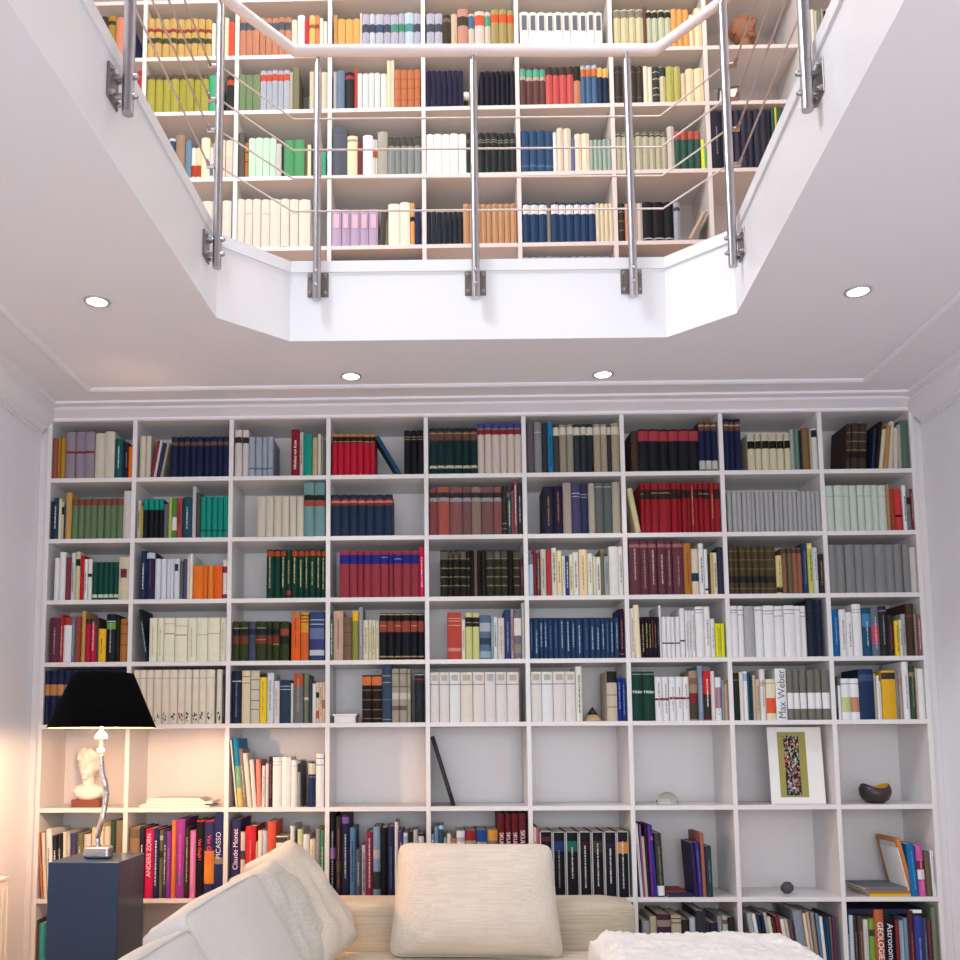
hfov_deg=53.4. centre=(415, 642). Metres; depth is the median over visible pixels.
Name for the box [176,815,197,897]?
book
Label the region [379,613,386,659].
book
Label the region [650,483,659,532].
book
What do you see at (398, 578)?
book
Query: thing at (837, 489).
book
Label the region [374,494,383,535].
book
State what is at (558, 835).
book
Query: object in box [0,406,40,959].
wall
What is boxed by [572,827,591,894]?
book
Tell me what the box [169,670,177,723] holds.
book
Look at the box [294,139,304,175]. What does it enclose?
book
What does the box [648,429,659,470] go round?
book
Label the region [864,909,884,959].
book
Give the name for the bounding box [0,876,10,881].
grille
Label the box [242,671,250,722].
book
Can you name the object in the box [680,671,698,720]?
book
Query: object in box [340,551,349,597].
book
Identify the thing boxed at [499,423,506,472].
book
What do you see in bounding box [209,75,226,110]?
book
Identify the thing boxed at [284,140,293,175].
book
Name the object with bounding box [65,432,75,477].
book
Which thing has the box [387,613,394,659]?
book
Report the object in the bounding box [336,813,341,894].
book
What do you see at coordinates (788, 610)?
book
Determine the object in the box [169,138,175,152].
book
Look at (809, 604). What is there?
book
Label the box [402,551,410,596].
book
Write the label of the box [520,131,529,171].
book
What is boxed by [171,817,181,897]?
book
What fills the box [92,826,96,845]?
book
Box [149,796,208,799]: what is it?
journal
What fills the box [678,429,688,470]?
book
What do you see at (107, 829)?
book
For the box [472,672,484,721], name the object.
book
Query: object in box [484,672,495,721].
book
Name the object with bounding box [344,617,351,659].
book
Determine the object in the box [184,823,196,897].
book
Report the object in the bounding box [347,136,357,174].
book
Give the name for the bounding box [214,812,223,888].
book
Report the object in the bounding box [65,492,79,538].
book
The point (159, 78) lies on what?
book
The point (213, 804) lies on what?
journal
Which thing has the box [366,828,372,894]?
book
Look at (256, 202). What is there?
book
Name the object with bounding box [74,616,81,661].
book
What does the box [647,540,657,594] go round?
book
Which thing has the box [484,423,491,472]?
book
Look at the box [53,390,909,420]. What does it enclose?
trim
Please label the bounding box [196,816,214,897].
book
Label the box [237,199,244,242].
book
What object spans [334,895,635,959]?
sofa
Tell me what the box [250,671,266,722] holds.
book
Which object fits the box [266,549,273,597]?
book
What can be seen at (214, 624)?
book
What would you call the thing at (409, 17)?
book
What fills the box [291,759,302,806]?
book
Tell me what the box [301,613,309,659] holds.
book
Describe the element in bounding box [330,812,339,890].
book
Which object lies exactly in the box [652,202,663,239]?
book
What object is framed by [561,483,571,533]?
book
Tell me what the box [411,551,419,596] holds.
book
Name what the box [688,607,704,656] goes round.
book
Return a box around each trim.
[0,290,959,392]
[0,352,58,434]
[7,0,904,340]
[22,428,47,959]
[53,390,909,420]
[80,0,842,272]
[904,351,959,423]
[913,416,953,959]
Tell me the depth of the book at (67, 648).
4.32 m
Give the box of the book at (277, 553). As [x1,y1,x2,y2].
[274,549,280,597]
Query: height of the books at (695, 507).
4.600 m
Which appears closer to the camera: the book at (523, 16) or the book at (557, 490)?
the book at (557, 490)
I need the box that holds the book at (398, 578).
[394,550,402,596]
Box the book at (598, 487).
[594,483,603,532]
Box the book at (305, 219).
[299,199,312,245]
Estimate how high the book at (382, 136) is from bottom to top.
0.217 m
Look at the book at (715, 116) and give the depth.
4.50 m
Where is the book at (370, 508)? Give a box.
[366,494,374,535]
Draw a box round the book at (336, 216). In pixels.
[332,209,341,245]
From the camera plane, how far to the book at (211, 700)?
4.28 m
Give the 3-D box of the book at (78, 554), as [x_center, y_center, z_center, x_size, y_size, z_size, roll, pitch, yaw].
[-1.547,-0.298,4.429,0.021,0.224,0.164,0,-6,1]
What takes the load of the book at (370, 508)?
on the bookcase at (575, 774)
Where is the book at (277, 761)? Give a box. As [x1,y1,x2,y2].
[273,756,286,806]
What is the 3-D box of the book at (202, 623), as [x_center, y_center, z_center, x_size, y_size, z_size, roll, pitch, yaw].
[-0.968,-0.006,4.390,0.048,0.198,0.176,0,-6,1]
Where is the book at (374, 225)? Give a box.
[369,209,379,244]
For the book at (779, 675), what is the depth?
4.23 m
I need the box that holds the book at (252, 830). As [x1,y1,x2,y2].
[246,822,264,863]
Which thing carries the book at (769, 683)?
on the bookcase at (575, 774)
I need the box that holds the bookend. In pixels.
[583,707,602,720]
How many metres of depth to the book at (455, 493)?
4.35 m
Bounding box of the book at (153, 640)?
[149,618,157,661]
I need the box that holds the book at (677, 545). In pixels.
[671,540,683,593]
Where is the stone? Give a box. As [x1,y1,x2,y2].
[780,881,793,893]
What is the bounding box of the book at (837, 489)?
[833,485,844,530]
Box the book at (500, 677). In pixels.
[495,672,506,721]
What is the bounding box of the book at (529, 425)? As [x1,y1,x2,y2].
[526,422,533,472]
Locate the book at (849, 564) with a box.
[843,545,855,592]
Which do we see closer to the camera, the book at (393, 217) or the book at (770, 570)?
the book at (770, 570)
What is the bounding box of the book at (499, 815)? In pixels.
[495,811,504,843]
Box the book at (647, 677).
[642,672,654,720]
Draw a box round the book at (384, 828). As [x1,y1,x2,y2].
[381,824,388,894]
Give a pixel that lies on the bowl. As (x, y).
(881, 793)
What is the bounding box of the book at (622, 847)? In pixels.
[608,827,629,896]
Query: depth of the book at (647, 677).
4.24 m
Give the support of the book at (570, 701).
on the bookcase at (575, 774)
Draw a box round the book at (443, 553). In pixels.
[440,550,447,596]
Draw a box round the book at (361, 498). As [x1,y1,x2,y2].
[358,494,365,535]
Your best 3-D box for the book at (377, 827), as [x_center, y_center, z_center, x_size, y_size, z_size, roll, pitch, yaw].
[-0.169,0.981,4.308,0.031,0.306,0.248,0,-6,1]
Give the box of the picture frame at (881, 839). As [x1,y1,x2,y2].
[875,834,910,894]
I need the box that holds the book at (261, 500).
[257,497,265,536]
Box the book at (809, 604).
[793,600,816,656]
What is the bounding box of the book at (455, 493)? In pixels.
[449,487,462,534]
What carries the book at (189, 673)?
on the bookcase at (575, 774)
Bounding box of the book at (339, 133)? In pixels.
[332,126,347,174]
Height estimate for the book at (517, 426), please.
0.236 m
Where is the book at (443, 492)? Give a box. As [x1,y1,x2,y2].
[438,487,449,534]
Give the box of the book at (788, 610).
[782,605,795,656]
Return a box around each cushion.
[118,929,207,959]
[143,874,301,959]
[229,860,324,959]
[244,840,357,959]
[334,951,588,959]
[390,843,561,957]
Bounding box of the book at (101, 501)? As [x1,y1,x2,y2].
[97,498,104,538]
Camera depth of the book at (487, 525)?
4.34 m
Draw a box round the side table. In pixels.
[45,853,143,959]
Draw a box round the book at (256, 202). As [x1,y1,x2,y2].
[253,199,260,246]
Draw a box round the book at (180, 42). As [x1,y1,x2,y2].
[177,19,184,56]
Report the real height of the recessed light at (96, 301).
0.006 m
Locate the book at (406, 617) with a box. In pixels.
[402,613,410,659]
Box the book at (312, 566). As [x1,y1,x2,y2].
[309,549,315,597]
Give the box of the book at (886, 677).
[873,670,896,718]
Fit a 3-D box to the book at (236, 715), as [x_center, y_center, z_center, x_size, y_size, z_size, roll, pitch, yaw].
[-0.806,0.254,4.365,0.045,0.237,0.176,0,-6,1]
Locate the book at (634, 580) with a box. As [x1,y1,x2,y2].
[627,540,640,594]
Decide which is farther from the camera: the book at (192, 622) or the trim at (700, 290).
the book at (192, 622)
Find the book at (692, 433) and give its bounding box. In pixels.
[688,429,698,470]
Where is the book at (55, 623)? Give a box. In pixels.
[49,618,60,661]
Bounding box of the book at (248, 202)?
[245,199,252,245]
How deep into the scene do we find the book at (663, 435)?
4.36 m
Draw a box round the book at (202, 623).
[197,618,207,660]
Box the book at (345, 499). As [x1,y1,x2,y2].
[341,495,349,535]
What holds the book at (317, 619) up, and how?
on the bookcase at (575, 774)
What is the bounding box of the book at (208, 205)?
[203,201,212,220]
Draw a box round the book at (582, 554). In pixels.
[577,549,587,594]
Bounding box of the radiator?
[0,876,10,959]
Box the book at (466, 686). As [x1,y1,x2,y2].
[460,672,472,721]
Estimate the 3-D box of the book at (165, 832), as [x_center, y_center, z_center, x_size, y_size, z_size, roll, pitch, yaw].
[-1.111,0.995,4.319,0.015,0.291,0.216,0,-6,1]
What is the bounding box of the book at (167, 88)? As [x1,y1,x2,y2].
[163,75,170,111]
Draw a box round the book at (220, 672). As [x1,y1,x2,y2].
[216,669,225,723]
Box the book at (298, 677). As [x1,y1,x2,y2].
[294,673,304,722]
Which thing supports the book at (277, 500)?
on the bookcase at (575, 774)
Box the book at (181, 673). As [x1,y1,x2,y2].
[177,670,185,723]
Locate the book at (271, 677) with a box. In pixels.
[267,673,279,722]
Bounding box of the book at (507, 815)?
[502,811,510,843]
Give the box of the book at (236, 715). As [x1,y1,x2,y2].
[231,671,241,723]
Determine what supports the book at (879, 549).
on the bookcase at (575, 774)
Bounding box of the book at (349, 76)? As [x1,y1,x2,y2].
[345,72,354,107]
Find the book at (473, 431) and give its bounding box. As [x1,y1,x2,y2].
[470,428,477,472]
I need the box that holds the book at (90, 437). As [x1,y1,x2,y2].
[84,432,96,477]
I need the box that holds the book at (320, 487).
[314,482,325,535]
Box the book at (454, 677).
[449,672,459,721]
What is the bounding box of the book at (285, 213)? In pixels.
[281,199,289,246]
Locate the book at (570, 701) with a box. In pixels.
[565,672,575,720]
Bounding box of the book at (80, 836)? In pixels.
[77,829,91,853]
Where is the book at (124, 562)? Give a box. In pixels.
[118,557,129,599]
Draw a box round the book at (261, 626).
[256,621,266,660]
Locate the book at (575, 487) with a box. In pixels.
[571,483,580,533]
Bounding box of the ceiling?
[0,0,959,400]
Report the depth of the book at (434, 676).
4.26 m
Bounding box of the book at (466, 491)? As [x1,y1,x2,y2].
[462,487,470,534]
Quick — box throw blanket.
[588,929,823,959]
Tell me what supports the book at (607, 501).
on the bookcase at (575, 774)
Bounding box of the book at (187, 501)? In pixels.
[182,497,192,537]
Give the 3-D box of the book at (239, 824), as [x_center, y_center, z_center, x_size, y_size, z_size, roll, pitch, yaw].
[-0.795,0.968,4.326,0.039,0.342,0.245,0,-6,1]
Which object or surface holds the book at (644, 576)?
on the bookcase at (575, 774)
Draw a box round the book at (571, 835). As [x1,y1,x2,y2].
[559,827,579,894]
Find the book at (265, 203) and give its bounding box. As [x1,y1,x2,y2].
[261,199,269,246]
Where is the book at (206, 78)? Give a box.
[201,74,209,110]
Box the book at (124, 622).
[120,619,127,661]
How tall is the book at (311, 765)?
0.197 m
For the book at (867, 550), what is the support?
on the bookcase at (575, 774)
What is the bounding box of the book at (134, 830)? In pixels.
[130,823,153,852]
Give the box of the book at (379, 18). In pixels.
[375,14,383,43]
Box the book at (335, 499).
[331,495,340,535]
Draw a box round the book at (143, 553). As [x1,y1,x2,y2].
[140,551,147,598]
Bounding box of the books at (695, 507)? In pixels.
[36,7,938,959]
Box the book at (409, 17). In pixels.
[405,12,413,43]
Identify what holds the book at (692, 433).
on the bookcase at (575, 774)
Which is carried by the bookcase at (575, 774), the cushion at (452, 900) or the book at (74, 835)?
the book at (74, 835)
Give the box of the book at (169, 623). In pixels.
[164,618,175,661]
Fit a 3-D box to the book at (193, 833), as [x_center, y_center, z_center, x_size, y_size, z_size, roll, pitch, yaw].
[-0.986,0.994,4.323,0.025,0.294,0.240,0,-6,1]
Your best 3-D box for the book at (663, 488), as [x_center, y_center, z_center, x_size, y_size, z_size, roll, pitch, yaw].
[1.139,-0.606,4.407,0.052,0.231,0.166,0,-6,1]
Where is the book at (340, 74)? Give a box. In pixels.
[337,70,344,108]
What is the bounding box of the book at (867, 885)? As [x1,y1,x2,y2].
[845,880,907,890]
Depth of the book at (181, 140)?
4.56 m
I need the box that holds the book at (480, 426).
[477,423,484,472]
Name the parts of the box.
lid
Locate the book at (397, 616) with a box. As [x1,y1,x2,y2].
[394,613,401,659]
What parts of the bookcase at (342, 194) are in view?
shelf, shelf, shelf, shelf, shelf, shelf, shelf, shelf, shelf, shelf, shelf, shelf, shelf, shelf, shelf, shelf, shelf, shelf, shelf, shelf, shelf, shelf, shelf, shelf, shelf, shelf, shelf, shelf, shelf, shelf, shelf, shelf, shelf, shelf, shelf, shelf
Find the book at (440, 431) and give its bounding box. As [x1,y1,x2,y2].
[437,428,444,473]
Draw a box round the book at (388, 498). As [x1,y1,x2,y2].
[384,494,393,535]
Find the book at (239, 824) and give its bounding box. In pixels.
[231,815,250,877]
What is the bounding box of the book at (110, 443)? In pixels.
[104,431,121,477]
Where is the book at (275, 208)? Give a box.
[270,199,280,246]
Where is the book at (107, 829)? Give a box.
[104,825,110,845]
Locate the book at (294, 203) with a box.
[290,199,298,246]
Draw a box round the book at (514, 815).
[509,811,517,843]
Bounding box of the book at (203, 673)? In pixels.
[199,670,206,723]
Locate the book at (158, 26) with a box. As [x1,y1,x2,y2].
[155,18,162,56]
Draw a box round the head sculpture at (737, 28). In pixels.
[728,14,757,44]
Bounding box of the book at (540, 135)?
[536,130,545,170]
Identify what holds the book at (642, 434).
on the bookcase at (575, 774)
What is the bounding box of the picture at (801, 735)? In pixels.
[777,732,808,796]
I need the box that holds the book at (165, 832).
[163,829,171,897]
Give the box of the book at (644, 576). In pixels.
[639,541,648,594]
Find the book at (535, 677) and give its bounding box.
[530,672,541,721]
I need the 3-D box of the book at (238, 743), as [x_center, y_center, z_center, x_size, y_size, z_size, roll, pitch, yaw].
[-0.792,0.590,4.344,0.051,0.306,0.210,0,-6,1]
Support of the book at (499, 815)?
on the bookcase at (575, 774)
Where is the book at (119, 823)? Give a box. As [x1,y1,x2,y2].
[116,819,122,852]
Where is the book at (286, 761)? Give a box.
[282,756,295,806]
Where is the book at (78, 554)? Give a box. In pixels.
[75,552,92,599]
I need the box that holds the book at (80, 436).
[75,432,84,477]
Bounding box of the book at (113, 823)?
[110,818,122,852]
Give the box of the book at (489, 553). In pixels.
[486,550,493,595]
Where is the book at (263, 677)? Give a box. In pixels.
[260,674,266,722]
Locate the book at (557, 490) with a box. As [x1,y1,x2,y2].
[553,486,562,533]
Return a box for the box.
[333,714,359,722]
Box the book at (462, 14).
[457,9,467,43]
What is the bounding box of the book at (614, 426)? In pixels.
[610,423,619,471]
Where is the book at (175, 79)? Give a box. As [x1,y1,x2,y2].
[171,74,179,111]
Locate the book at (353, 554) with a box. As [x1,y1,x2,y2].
[350,551,357,596]
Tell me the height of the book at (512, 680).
0.222 m
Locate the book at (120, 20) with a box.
[116,17,123,54]
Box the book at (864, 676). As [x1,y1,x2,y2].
[841,669,874,719]
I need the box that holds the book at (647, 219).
[642,202,652,240]
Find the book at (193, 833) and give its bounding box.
[189,828,196,897]
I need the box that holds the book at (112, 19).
[108,15,116,41]
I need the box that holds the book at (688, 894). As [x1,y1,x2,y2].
[665,888,692,896]
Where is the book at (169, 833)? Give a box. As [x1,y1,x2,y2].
[166,830,171,897]
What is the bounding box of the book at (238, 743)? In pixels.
[233,738,247,806]
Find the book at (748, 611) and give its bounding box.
[743,606,755,656]
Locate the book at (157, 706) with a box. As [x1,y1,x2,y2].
[153,670,162,723]
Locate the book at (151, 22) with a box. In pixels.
[147,18,154,57]
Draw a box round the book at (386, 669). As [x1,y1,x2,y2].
[382,665,392,722]
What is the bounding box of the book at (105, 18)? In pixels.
[102,16,108,26]
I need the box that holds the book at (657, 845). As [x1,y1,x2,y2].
[652,830,664,896]
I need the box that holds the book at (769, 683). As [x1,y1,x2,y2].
[765,679,775,719]
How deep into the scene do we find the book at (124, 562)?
4.34 m
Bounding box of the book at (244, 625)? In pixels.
[240,621,248,660]
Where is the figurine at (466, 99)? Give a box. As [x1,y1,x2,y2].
[463,92,469,105]
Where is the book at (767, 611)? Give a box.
[761,606,774,656]
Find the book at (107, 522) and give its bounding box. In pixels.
[104,498,110,538]
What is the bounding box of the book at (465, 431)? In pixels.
[462,428,469,473]
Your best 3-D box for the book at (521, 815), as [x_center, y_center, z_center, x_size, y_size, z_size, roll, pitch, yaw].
[0.473,0.946,4.279,0.033,0.363,0.205,0,-6,1]
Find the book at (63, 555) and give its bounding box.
[59,552,71,599]
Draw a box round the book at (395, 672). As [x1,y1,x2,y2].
[392,669,399,722]
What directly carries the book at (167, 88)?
on the bookcase at (342, 194)
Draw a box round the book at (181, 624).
[175,618,187,660]
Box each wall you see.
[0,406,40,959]
[921,400,959,959]
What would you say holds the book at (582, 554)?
on the bookcase at (575, 774)
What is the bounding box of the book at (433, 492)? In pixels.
[429,488,437,534]
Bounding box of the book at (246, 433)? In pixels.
[242,430,252,475]
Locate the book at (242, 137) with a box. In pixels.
[238,132,247,176]
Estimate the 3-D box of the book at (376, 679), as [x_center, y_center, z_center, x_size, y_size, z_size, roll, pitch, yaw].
[-0.173,0.260,4.346,0.045,0.213,0.163,0,-6,1]
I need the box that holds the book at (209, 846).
[204,817,214,893]
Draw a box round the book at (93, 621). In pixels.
[90,618,96,661]
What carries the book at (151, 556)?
on the bookcase at (575, 774)
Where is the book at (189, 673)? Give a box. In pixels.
[185,670,192,723]
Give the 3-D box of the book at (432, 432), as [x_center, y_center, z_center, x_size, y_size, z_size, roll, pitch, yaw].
[0.083,-0.872,4.473,0.034,0.216,0.197,0,-6,1]
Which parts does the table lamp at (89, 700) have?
lamp shade, stem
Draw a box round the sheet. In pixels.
[880,844,910,895]
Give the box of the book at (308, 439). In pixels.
[304,434,312,474]
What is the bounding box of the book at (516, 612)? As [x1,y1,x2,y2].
[513,609,521,658]
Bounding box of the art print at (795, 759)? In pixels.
[766,727,825,803]
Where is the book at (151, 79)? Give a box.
[147,75,155,111]
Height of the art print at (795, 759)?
0.340 m
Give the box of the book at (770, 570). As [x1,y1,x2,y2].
[764,546,776,593]
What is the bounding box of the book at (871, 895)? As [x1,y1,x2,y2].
[851,888,909,896]
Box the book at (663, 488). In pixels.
[658,483,671,532]
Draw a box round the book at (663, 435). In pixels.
[658,429,668,470]
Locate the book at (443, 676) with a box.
[439,672,448,721]
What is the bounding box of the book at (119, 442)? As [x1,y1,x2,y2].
[115,439,125,477]
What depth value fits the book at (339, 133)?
4.54 m
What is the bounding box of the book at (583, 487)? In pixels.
[580,483,587,532]
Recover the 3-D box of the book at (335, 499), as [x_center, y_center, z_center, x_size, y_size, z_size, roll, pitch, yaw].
[-0.365,-0.575,4.437,0.044,0.194,0.172,0,-6,1]
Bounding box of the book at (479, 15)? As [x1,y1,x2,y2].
[474,11,483,43]
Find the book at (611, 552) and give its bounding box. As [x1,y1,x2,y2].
[603,546,618,594]
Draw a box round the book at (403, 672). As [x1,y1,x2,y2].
[400,669,406,721]
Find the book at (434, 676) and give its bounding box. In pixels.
[430,672,438,721]
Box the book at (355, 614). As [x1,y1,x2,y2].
[352,611,358,659]
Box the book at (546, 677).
[541,672,552,721]
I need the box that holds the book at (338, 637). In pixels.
[333,611,346,659]
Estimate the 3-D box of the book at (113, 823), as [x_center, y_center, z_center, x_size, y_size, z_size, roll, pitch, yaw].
[-1.344,0.974,4.326,0.022,0.339,0.230,0,-6,1]
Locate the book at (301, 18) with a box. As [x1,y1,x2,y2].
[298,15,304,43]
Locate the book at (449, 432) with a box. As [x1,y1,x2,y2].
[445,428,453,473]
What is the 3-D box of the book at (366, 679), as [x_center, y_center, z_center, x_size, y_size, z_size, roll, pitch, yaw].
[-0.218,0.262,4.358,0.041,0.213,0.191,0,-6,1]
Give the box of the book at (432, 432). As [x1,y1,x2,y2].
[429,428,436,473]
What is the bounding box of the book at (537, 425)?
[533,422,541,472]
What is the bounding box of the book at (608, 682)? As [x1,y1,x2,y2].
[600,671,617,720]
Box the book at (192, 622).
[187,618,196,660]
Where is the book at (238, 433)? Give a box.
[235,430,242,475]
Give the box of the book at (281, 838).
[276,832,289,846]
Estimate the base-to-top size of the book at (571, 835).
0.284 m
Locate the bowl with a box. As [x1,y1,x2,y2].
[858,783,891,802]
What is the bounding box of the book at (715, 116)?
[710,111,722,167]
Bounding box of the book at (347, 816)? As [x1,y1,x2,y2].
[342,811,353,894]
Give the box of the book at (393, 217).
[388,204,399,244]
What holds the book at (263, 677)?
on the bookcase at (575, 774)
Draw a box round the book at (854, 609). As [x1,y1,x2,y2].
[838,604,862,655]
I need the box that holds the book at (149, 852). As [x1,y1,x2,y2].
[144,825,165,897]
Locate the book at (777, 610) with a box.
[773,606,784,656]
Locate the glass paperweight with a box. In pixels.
[656,792,678,804]
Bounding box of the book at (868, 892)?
[847,885,909,893]
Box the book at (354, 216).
[350,212,359,245]
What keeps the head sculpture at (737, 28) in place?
on the bookcase at (342, 194)
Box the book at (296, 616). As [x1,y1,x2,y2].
[291,612,300,660]
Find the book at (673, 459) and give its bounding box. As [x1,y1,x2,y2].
[667,429,678,470]
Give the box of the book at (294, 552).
[291,549,297,597]
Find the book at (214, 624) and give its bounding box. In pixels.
[208,618,220,660]
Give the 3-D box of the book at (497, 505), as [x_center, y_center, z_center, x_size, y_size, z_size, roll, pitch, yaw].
[0.377,-0.595,4.422,0.035,0.222,0.167,0,-6,1]
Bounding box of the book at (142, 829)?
[140,823,158,897]
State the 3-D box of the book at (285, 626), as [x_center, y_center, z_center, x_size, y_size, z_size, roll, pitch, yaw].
[-0.593,0.002,4.398,0.040,0.179,0.195,0,-6,1]
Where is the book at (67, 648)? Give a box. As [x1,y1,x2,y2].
[63,617,72,661]
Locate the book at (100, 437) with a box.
[95,433,105,477]
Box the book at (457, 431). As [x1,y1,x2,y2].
[454,428,461,473]
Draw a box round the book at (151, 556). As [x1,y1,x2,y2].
[146,552,164,598]
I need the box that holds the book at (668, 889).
[664,886,685,892]
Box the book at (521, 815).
[516,811,525,843]
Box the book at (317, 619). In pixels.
[310,612,325,659]
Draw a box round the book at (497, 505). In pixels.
[493,487,501,533]
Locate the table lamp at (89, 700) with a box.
[46,672,155,858]
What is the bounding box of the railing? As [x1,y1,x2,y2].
[106,0,824,301]
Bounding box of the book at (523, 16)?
[518,12,528,43]
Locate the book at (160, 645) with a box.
[157,618,164,661]
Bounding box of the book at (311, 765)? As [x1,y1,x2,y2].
[308,761,315,806]
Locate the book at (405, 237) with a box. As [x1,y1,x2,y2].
[400,202,410,244]
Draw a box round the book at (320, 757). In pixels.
[316,753,324,806]
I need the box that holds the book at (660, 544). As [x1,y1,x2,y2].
[656,540,665,594]
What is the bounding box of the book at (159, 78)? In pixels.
[155,75,163,111]
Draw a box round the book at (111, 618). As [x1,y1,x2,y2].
[106,614,126,661]
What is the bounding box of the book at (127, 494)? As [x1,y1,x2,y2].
[123,491,130,537]
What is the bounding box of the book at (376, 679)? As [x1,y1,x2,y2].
[372,675,381,722]
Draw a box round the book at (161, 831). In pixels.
[159,826,171,897]
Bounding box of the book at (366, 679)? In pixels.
[362,675,371,722]
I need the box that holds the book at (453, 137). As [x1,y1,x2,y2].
[450,133,457,172]
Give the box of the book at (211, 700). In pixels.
[206,669,216,723]
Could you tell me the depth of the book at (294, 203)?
4.51 m
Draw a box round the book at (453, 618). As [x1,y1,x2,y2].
[447,612,460,658]
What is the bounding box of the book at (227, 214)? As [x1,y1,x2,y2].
[222,200,232,237]
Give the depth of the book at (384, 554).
4.32 m
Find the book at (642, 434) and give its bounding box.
[637,429,648,470]
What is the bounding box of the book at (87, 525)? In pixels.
[84,498,91,538]
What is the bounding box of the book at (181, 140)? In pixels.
[176,134,186,168]
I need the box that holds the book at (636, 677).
[631,672,643,720]
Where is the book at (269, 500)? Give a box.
[266,497,273,536]
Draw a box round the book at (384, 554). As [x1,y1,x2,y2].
[381,550,388,596]
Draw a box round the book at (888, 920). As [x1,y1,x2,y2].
[883,914,895,959]
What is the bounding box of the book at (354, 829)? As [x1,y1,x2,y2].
[350,824,358,894]
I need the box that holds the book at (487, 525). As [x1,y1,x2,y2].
[481,487,493,534]
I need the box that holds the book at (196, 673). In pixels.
[192,670,199,723]
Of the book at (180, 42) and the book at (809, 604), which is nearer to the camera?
the book at (809, 604)
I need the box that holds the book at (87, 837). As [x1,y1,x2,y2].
[84,833,91,847]
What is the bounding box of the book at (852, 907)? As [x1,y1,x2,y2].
[846,902,923,913]
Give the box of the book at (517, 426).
[514,423,521,472]
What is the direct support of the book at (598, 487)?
on the bookcase at (575, 774)
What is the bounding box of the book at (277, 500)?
[274,497,281,536]
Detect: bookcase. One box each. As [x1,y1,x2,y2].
[30,410,946,959]
[93,0,830,260]
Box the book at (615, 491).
[611,482,620,532]
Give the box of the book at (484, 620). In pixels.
[479,615,490,658]
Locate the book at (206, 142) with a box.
[201,137,213,177]
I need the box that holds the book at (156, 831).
[153,825,171,898]
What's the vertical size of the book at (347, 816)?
0.366 m
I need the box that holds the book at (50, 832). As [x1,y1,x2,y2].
[46,825,69,889]
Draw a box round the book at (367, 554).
[364,551,371,596]
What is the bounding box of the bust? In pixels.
[71,747,103,806]
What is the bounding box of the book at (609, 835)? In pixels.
[596,827,617,896]
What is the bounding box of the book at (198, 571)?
[193,566,203,598]
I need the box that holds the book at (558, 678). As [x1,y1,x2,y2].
[552,672,565,721]
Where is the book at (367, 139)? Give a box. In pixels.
[363,135,372,174]
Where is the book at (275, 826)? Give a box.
[268,818,282,851]
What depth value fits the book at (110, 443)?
4.41 m
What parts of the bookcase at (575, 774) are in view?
shelf, panel, shelf, shelf, shelf, shelf, shelf, shelf, shelf, shelf, shelf, shelf, shelf, shelf, shelf, shelf, shelf, shelf, shelf, shelf, shelf, shelf, shelf, shelf, shelf, shelf, shelf, shelf, shelf, shelf, shelf, shelf, shelf, panel, shelf, shelf, shelf, shelf, shelf, shelf, shelf, shelf, shelf, shelf, shelf, shelf, shelf, shelf, shelf, shelf, shelf, shelf, shelf, shelf, shelf, shelf, shelf, shelf, shelf, shelf, shelf, shelf, panel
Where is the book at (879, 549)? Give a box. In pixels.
[873,544,886,592]
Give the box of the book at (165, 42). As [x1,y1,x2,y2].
[162,19,170,56]
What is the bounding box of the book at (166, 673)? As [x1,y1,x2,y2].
[161,670,169,723]
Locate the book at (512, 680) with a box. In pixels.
[506,672,518,721]
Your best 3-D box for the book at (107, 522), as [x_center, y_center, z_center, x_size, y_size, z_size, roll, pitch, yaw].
[-1.420,-0.564,4.468,0.029,0.190,0.183,0,-6,1]
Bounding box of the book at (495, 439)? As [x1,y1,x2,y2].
[491,423,499,472]
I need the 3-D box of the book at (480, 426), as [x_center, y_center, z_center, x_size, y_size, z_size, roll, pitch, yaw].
[0.303,-0.885,4.468,0.030,0.237,0.195,0,-6,1]
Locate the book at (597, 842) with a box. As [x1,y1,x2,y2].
[584,827,604,894]
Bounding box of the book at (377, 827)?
[373,823,382,894]
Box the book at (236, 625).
[232,622,239,660]
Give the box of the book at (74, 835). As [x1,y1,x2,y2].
[71,830,86,854]
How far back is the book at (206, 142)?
4.55 m
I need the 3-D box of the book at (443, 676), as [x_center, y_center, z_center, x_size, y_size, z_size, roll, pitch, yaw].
[0.131,0.253,4.343,0.043,0.223,0.180,0,-6,1]
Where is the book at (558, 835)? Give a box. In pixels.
[547,827,565,894]
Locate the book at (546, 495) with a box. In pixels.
[539,486,553,533]
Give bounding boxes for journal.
[140,803,217,806]
[141,803,207,804]
[146,798,211,801]
[147,799,220,803]
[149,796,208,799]
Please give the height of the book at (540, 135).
0.208 m
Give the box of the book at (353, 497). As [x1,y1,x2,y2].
[350,494,357,535]
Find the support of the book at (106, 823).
on the bookcase at (575, 774)
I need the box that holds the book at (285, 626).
[280,621,291,660]
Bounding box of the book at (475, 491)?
[471,487,480,534]
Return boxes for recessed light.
[83,295,110,307]
[340,372,361,380]
[592,370,613,378]
[844,285,872,297]
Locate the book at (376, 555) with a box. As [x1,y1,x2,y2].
[371,551,380,596]
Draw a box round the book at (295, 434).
[291,429,299,475]
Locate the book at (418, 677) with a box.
[414,673,423,721]
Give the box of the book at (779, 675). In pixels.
[764,668,787,719]
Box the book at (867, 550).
[861,544,875,592]
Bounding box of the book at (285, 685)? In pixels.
[280,680,293,722]
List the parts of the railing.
plate, post, plate, post, post, plate, handrail, post, plate, post, plate, post, plate, post, plate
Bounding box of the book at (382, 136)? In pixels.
[378,131,387,173]
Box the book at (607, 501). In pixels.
[603,483,611,532]
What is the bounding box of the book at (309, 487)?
[304,482,314,535]
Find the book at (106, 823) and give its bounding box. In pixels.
[100,819,113,845]

